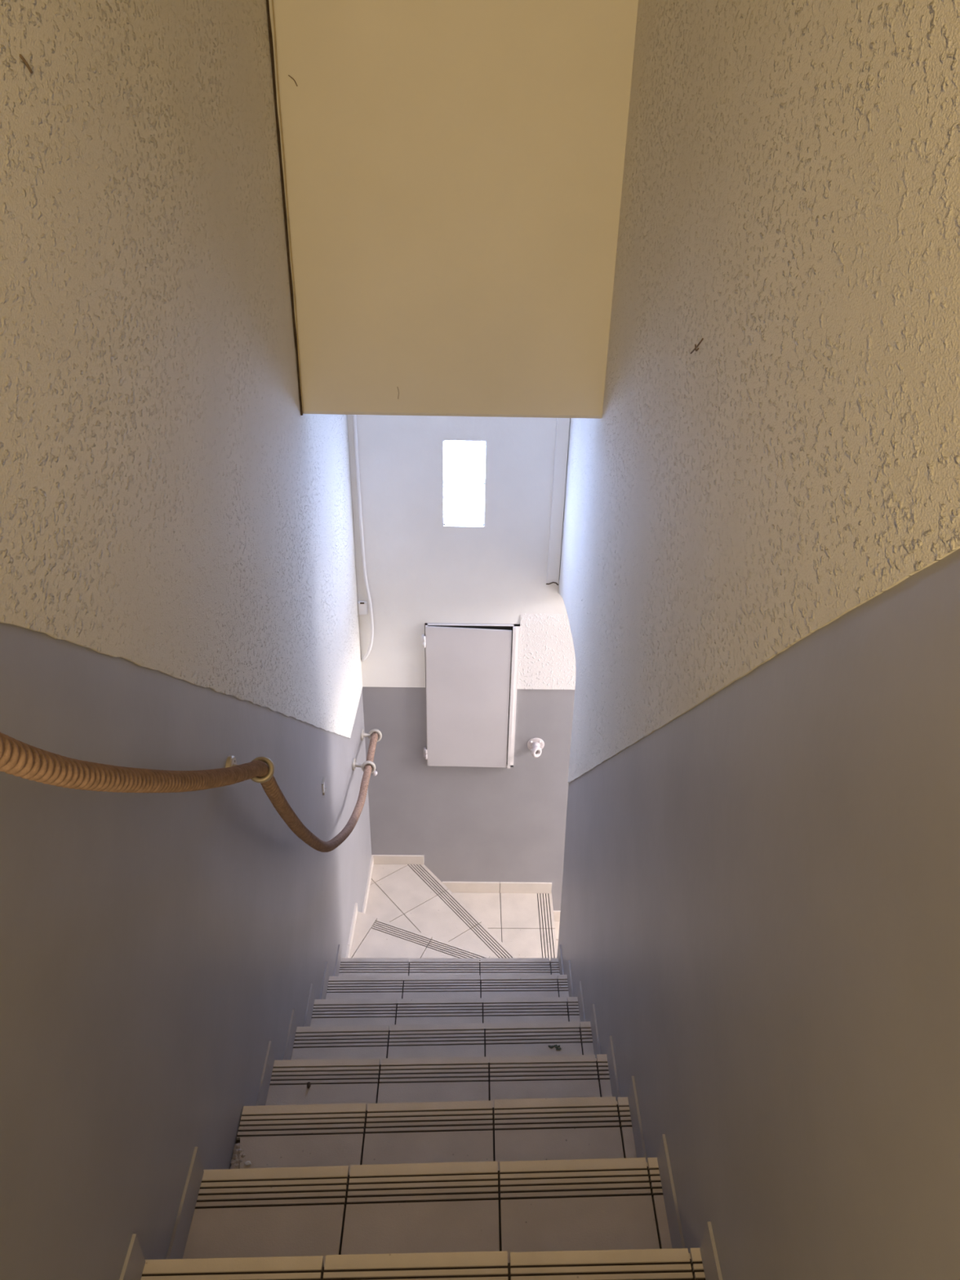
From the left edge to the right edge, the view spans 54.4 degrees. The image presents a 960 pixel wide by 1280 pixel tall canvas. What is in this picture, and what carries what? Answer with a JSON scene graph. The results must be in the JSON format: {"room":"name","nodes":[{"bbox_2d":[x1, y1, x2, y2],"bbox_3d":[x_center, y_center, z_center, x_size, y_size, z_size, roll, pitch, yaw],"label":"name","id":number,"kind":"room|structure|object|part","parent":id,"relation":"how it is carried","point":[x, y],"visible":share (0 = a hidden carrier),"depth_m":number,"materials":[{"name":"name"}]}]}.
{"room":"stairwell","nodes":[
{"label":"stairwell","id":0,"kind":"room"},
{"bbox_2d":[0,0,371,1279],"bbox_3d":[-0.684,0.883,1.917,0.227,6.200,5.570,1,31,-1],"label":"wall","id":1,"kind":"structure","parent":0,"point":[179,589],"depth_m":1.65,"materials":[{"name":"grey paint"}]},
{"bbox_2d":[119,854,373,1279],"bbox_3d":[-0.611,1.182,3.020,0.028,2.686,3.992,1,31,0],"label":"baseboard","id":2,"kind":"structure","parent":1,"relation":"attached to","point":[134,1264],"depth_m":1.96,"materials":[{"name":"beige tile"}]},
{"bbox_2d":[225,755,274,782],"bbox_3d":[-0.543,0.308,2.187,0.136,0.078,0.058,14,33,20],"label":"bracket","id":3,"kind":"object","parent":1,"relation":"attached to","point":[231,760],"visible":0.48,"depth_m":2.17,"materials":[{"name":"metal"}]},
{"bbox_3d":[-0.588,0.304,2.209,0.013,0.060,0.060,1,31,-1],"label":"wall plate","id":4,"kind":"part","parent":3,"relation":"part of","materials":[{"name":"metal"}]},
{"bbox_2d":[321,777,325,795],"bbox_3d":[-0.614,0.575,3.668,0.008,0.056,0.040,1,31,-1],"label":"light switch","id":5,"kind":"object","parent":1,"relation":"attached to","point":[323,778],"visible":1,"depth_m":3.66,"materials":[{"name":"white plastic"}]},
{"bbox_2d":[351,758,377,776],"bbox_3d":[-0.559,0.620,4.535,0.117,0.100,0.060,1,31,-1],"label":"bracket","id":6,"kind":"object","parent":1,"relation":"attached to","point":[354,764],"visible":0.84,"depth_m":4.51,"materials":[{"name":"metal"}]},
{"bbox_2d":[0,732,378,852],"bbox_3d":[-0.502,0.001,2.193,0.041,3.590,3.984,1,31,-1],"label":"handrail","id":7,"kind":"object","parent":6,"relation":"attached to","point":[17,757],"visible":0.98,"depth_m":1.36,"materials":[{"name":"beige wicker"}]},
{"bbox_3d":[-0.611,0.602,4.524,0.013,0.060,0.060,1,31,-1],"label":"wall plate","id":8,"kind":"part","parent":6,"relation":"part of","materials":[{"name":"metal"}]},
{"bbox_3d":[-0.587,0.606,4.520,0.048,0.032,0.032,7,32,9],"label":"arm","id":9,"kind":"part","parent":6,"relation":"part of","materials":[{"name":"metal"}]},
{"bbox_2d":[360,728,382,742],"bbox_3d":[-0.558,0.494,4.804,0.106,0.074,0.060,1,31,-1],"label":"bracket","id":10,"kind":"object","parent":1,"relation":"attached to","point":[363,735],"visible":0.86,"depth_m":4.80,"materials":[{"name":"metal"}]},
{"bbox_3d":[-0.605,0.488,4.800,0.013,0.060,0.060,1,31,-1],"label":"wall plate","id":11,"kind":"part","parent":10,"relation":"part of","materials":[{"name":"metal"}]},
{"bbox_3d":[-0.586,0.489,4.801,0.040,0.032,0.032,1,31,-1],"label":"arm","id":12,"kind":"part","parent":10,"relation":"part of","materials":[{"name":"metal"}]},
{"bbox_2d":[266,0,638,418],"bbox_3d":[-0.074,-1.751,2.531,0.994,2.310,0.135,1,31,-1],"label":"ceiling","id":13,"kind":"structure","parent":0,"point":[455,168],"depth_m":2.73,"materials":[{"name":"beige paint"}]},
{"bbox_2d":[271,0,303,413],"bbox_3d":[-0.556,-1.714,2.475,0.013,2.266,0.005,1,31,-1],"label":"thin flex","id":14,"kind":"object","parent":13,"relation":"attached to","point":[273,18],"visible":1,"depth_m":2.73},
{"bbox_2d":[346,414,575,910],"bbox_3d":[1.318,-0.575,4.390,4.260,6.200,0.169,1,31,-1],"label":"wall","id":15,"kind":"structure","parent":0,"point":[468,824],"depth_m":4.59,"materials":[{"name":"grey paint"}]},
{"bbox_2d":[352,414,373,661],"bbox_3d":[-0.541,-0.863,4.098,0.073,2.270,0.024,6,32,8],"label":"cable","id":16,"kind":"object","parent":15,"relation":"attached to","point":[362,605],"visible":0.56,"depth_m":4.37,"materials":[{"name":"white plastic"}]},
{"bbox_2d":[443,440,485,525],"bbox_3d":[-0.071,-0.726,4.254,0.188,0.410,0.091,1,31,-1],"label":"window","id":17,"kind":"structure","parent":15,"relation":"in","point":[464,461],"depth_m":4.22,"materials":[{"name":"white glass"}]},
{"bbox_2d":[373,854,560,920],"bbox_3d":[0.049,1.475,5.531,1.339,0.525,0.010,1,31,-1],"label":"baseboard","id":18,"kind":"structure","parent":15,"relation":"attached to","point":[454,886],"depth_m":5.51,"materials":[{"name":"beige tile"}]},
{"bbox_2d":[422,622,519,768],"bbox_3d":[-0.053,0.305,4.809,0.484,0.884,0.031,1,31,-1],"label":"upper cabinet","id":19,"kind":"object","parent":15,"relation":"attached to","point":[472,668],"visible":1,"depth_m":4.78,"materials":[{"name":"white metal"}]},
{"bbox_2d":[527,737,544,757],"bbox_3d":[0.298,0.582,4.943,0.092,0.092,0.092,1,31,-1],"label":"bracket","id":20,"kind":"object","parent":15,"relation":"attached to","point":[535,745],"visible":1,"depth_m":4.96,"materials":[{"name":"metal"}]},
{"bbox_3d":[0.298,0.561,4.979,0.092,0.092,0.008,1,31,-1],"label":"wall plate","id":21,"kind":"part","parent":20,"relation":"part of","materials":[{"name":"metal"}]},
{"bbox_3d":[0.298,0.573,4.958,0.048,0.048,0.047,1,31,-1],"label":"arm","id":22,"kind":"part","parent":20,"relation":"part of","materials":[{"name":"metal"}]},
{"bbox_2d":[546,417,570,585],"bbox_3d":[0.377,-1.719,3.583,0.063,3.400,0.027,1,31,-1],"label":"strip","id":23,"kind":"object","parent":15,"relation":"attached to","point":[562,426],"visible":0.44,"depth_m":4.23,"materials":[{"name":"white paint"}]},
{"bbox_2d":[556,0,959,1279],"bbox_3d":[0.473,0.897,1.932,0.157,6.200,5.570,1,31,-1],"label":"wall","id":24,"kind":"structure","parent":0,"point":[759,584],"depth_m":1.29,"materials":[{"name":"grey paint"}]},
{"bbox_2d":[558,944,722,1279],"bbox_3d":[0.385,1.344,2.545,0.006,2.436,2.973,1,31,-1],"label":"baseboard","id":25,"kind":"structure","parent":24,"relation":"attached to","point":[708,1253],"depth_m":2.01,"materials":[{"name":"beige tile"}]},
{"bbox_3d":[1.276,3.633,3.572,4.260,0.150,5.930,1,31,-1],"label":"floor","id":26,"kind":"structure","parent":0,"visible":0},
{"bbox_2d":[140,864,705,1279],"bbox_3d":[0.209,1.620,3.088,1.668,3.756,4.340,1,31,-1],"label":"staircase","id":27,"kind":"structure","parent":26,"relation":"on","point":[437,1132],"depth_m":2.34,"materials":[{"name":"beige tile"}]},
{"bbox_2d":[244,1160,251,1165],"bbox_3d":[-0.564,1.270,2.267,0.016,0.008,0.011,-12,33,-20],"label":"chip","id":28,"kind":"object","parent":27,"relation":"on","point":[247,1162],"visible":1,"depth_m":2.26,"materials":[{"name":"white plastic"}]},
{"bbox_2d":[548,1044,561,1049],"bbox_3d":[0.247,1.343,3.079,0.042,0.004,0.020,1,31,-1],"label":"dry leaf","id":29,"kind":"object","parent":27,"relation":"on","point":[555,1046],"visible":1,"depth_m":3.08,"materials":[{"name":"brown plant"}]}
]}

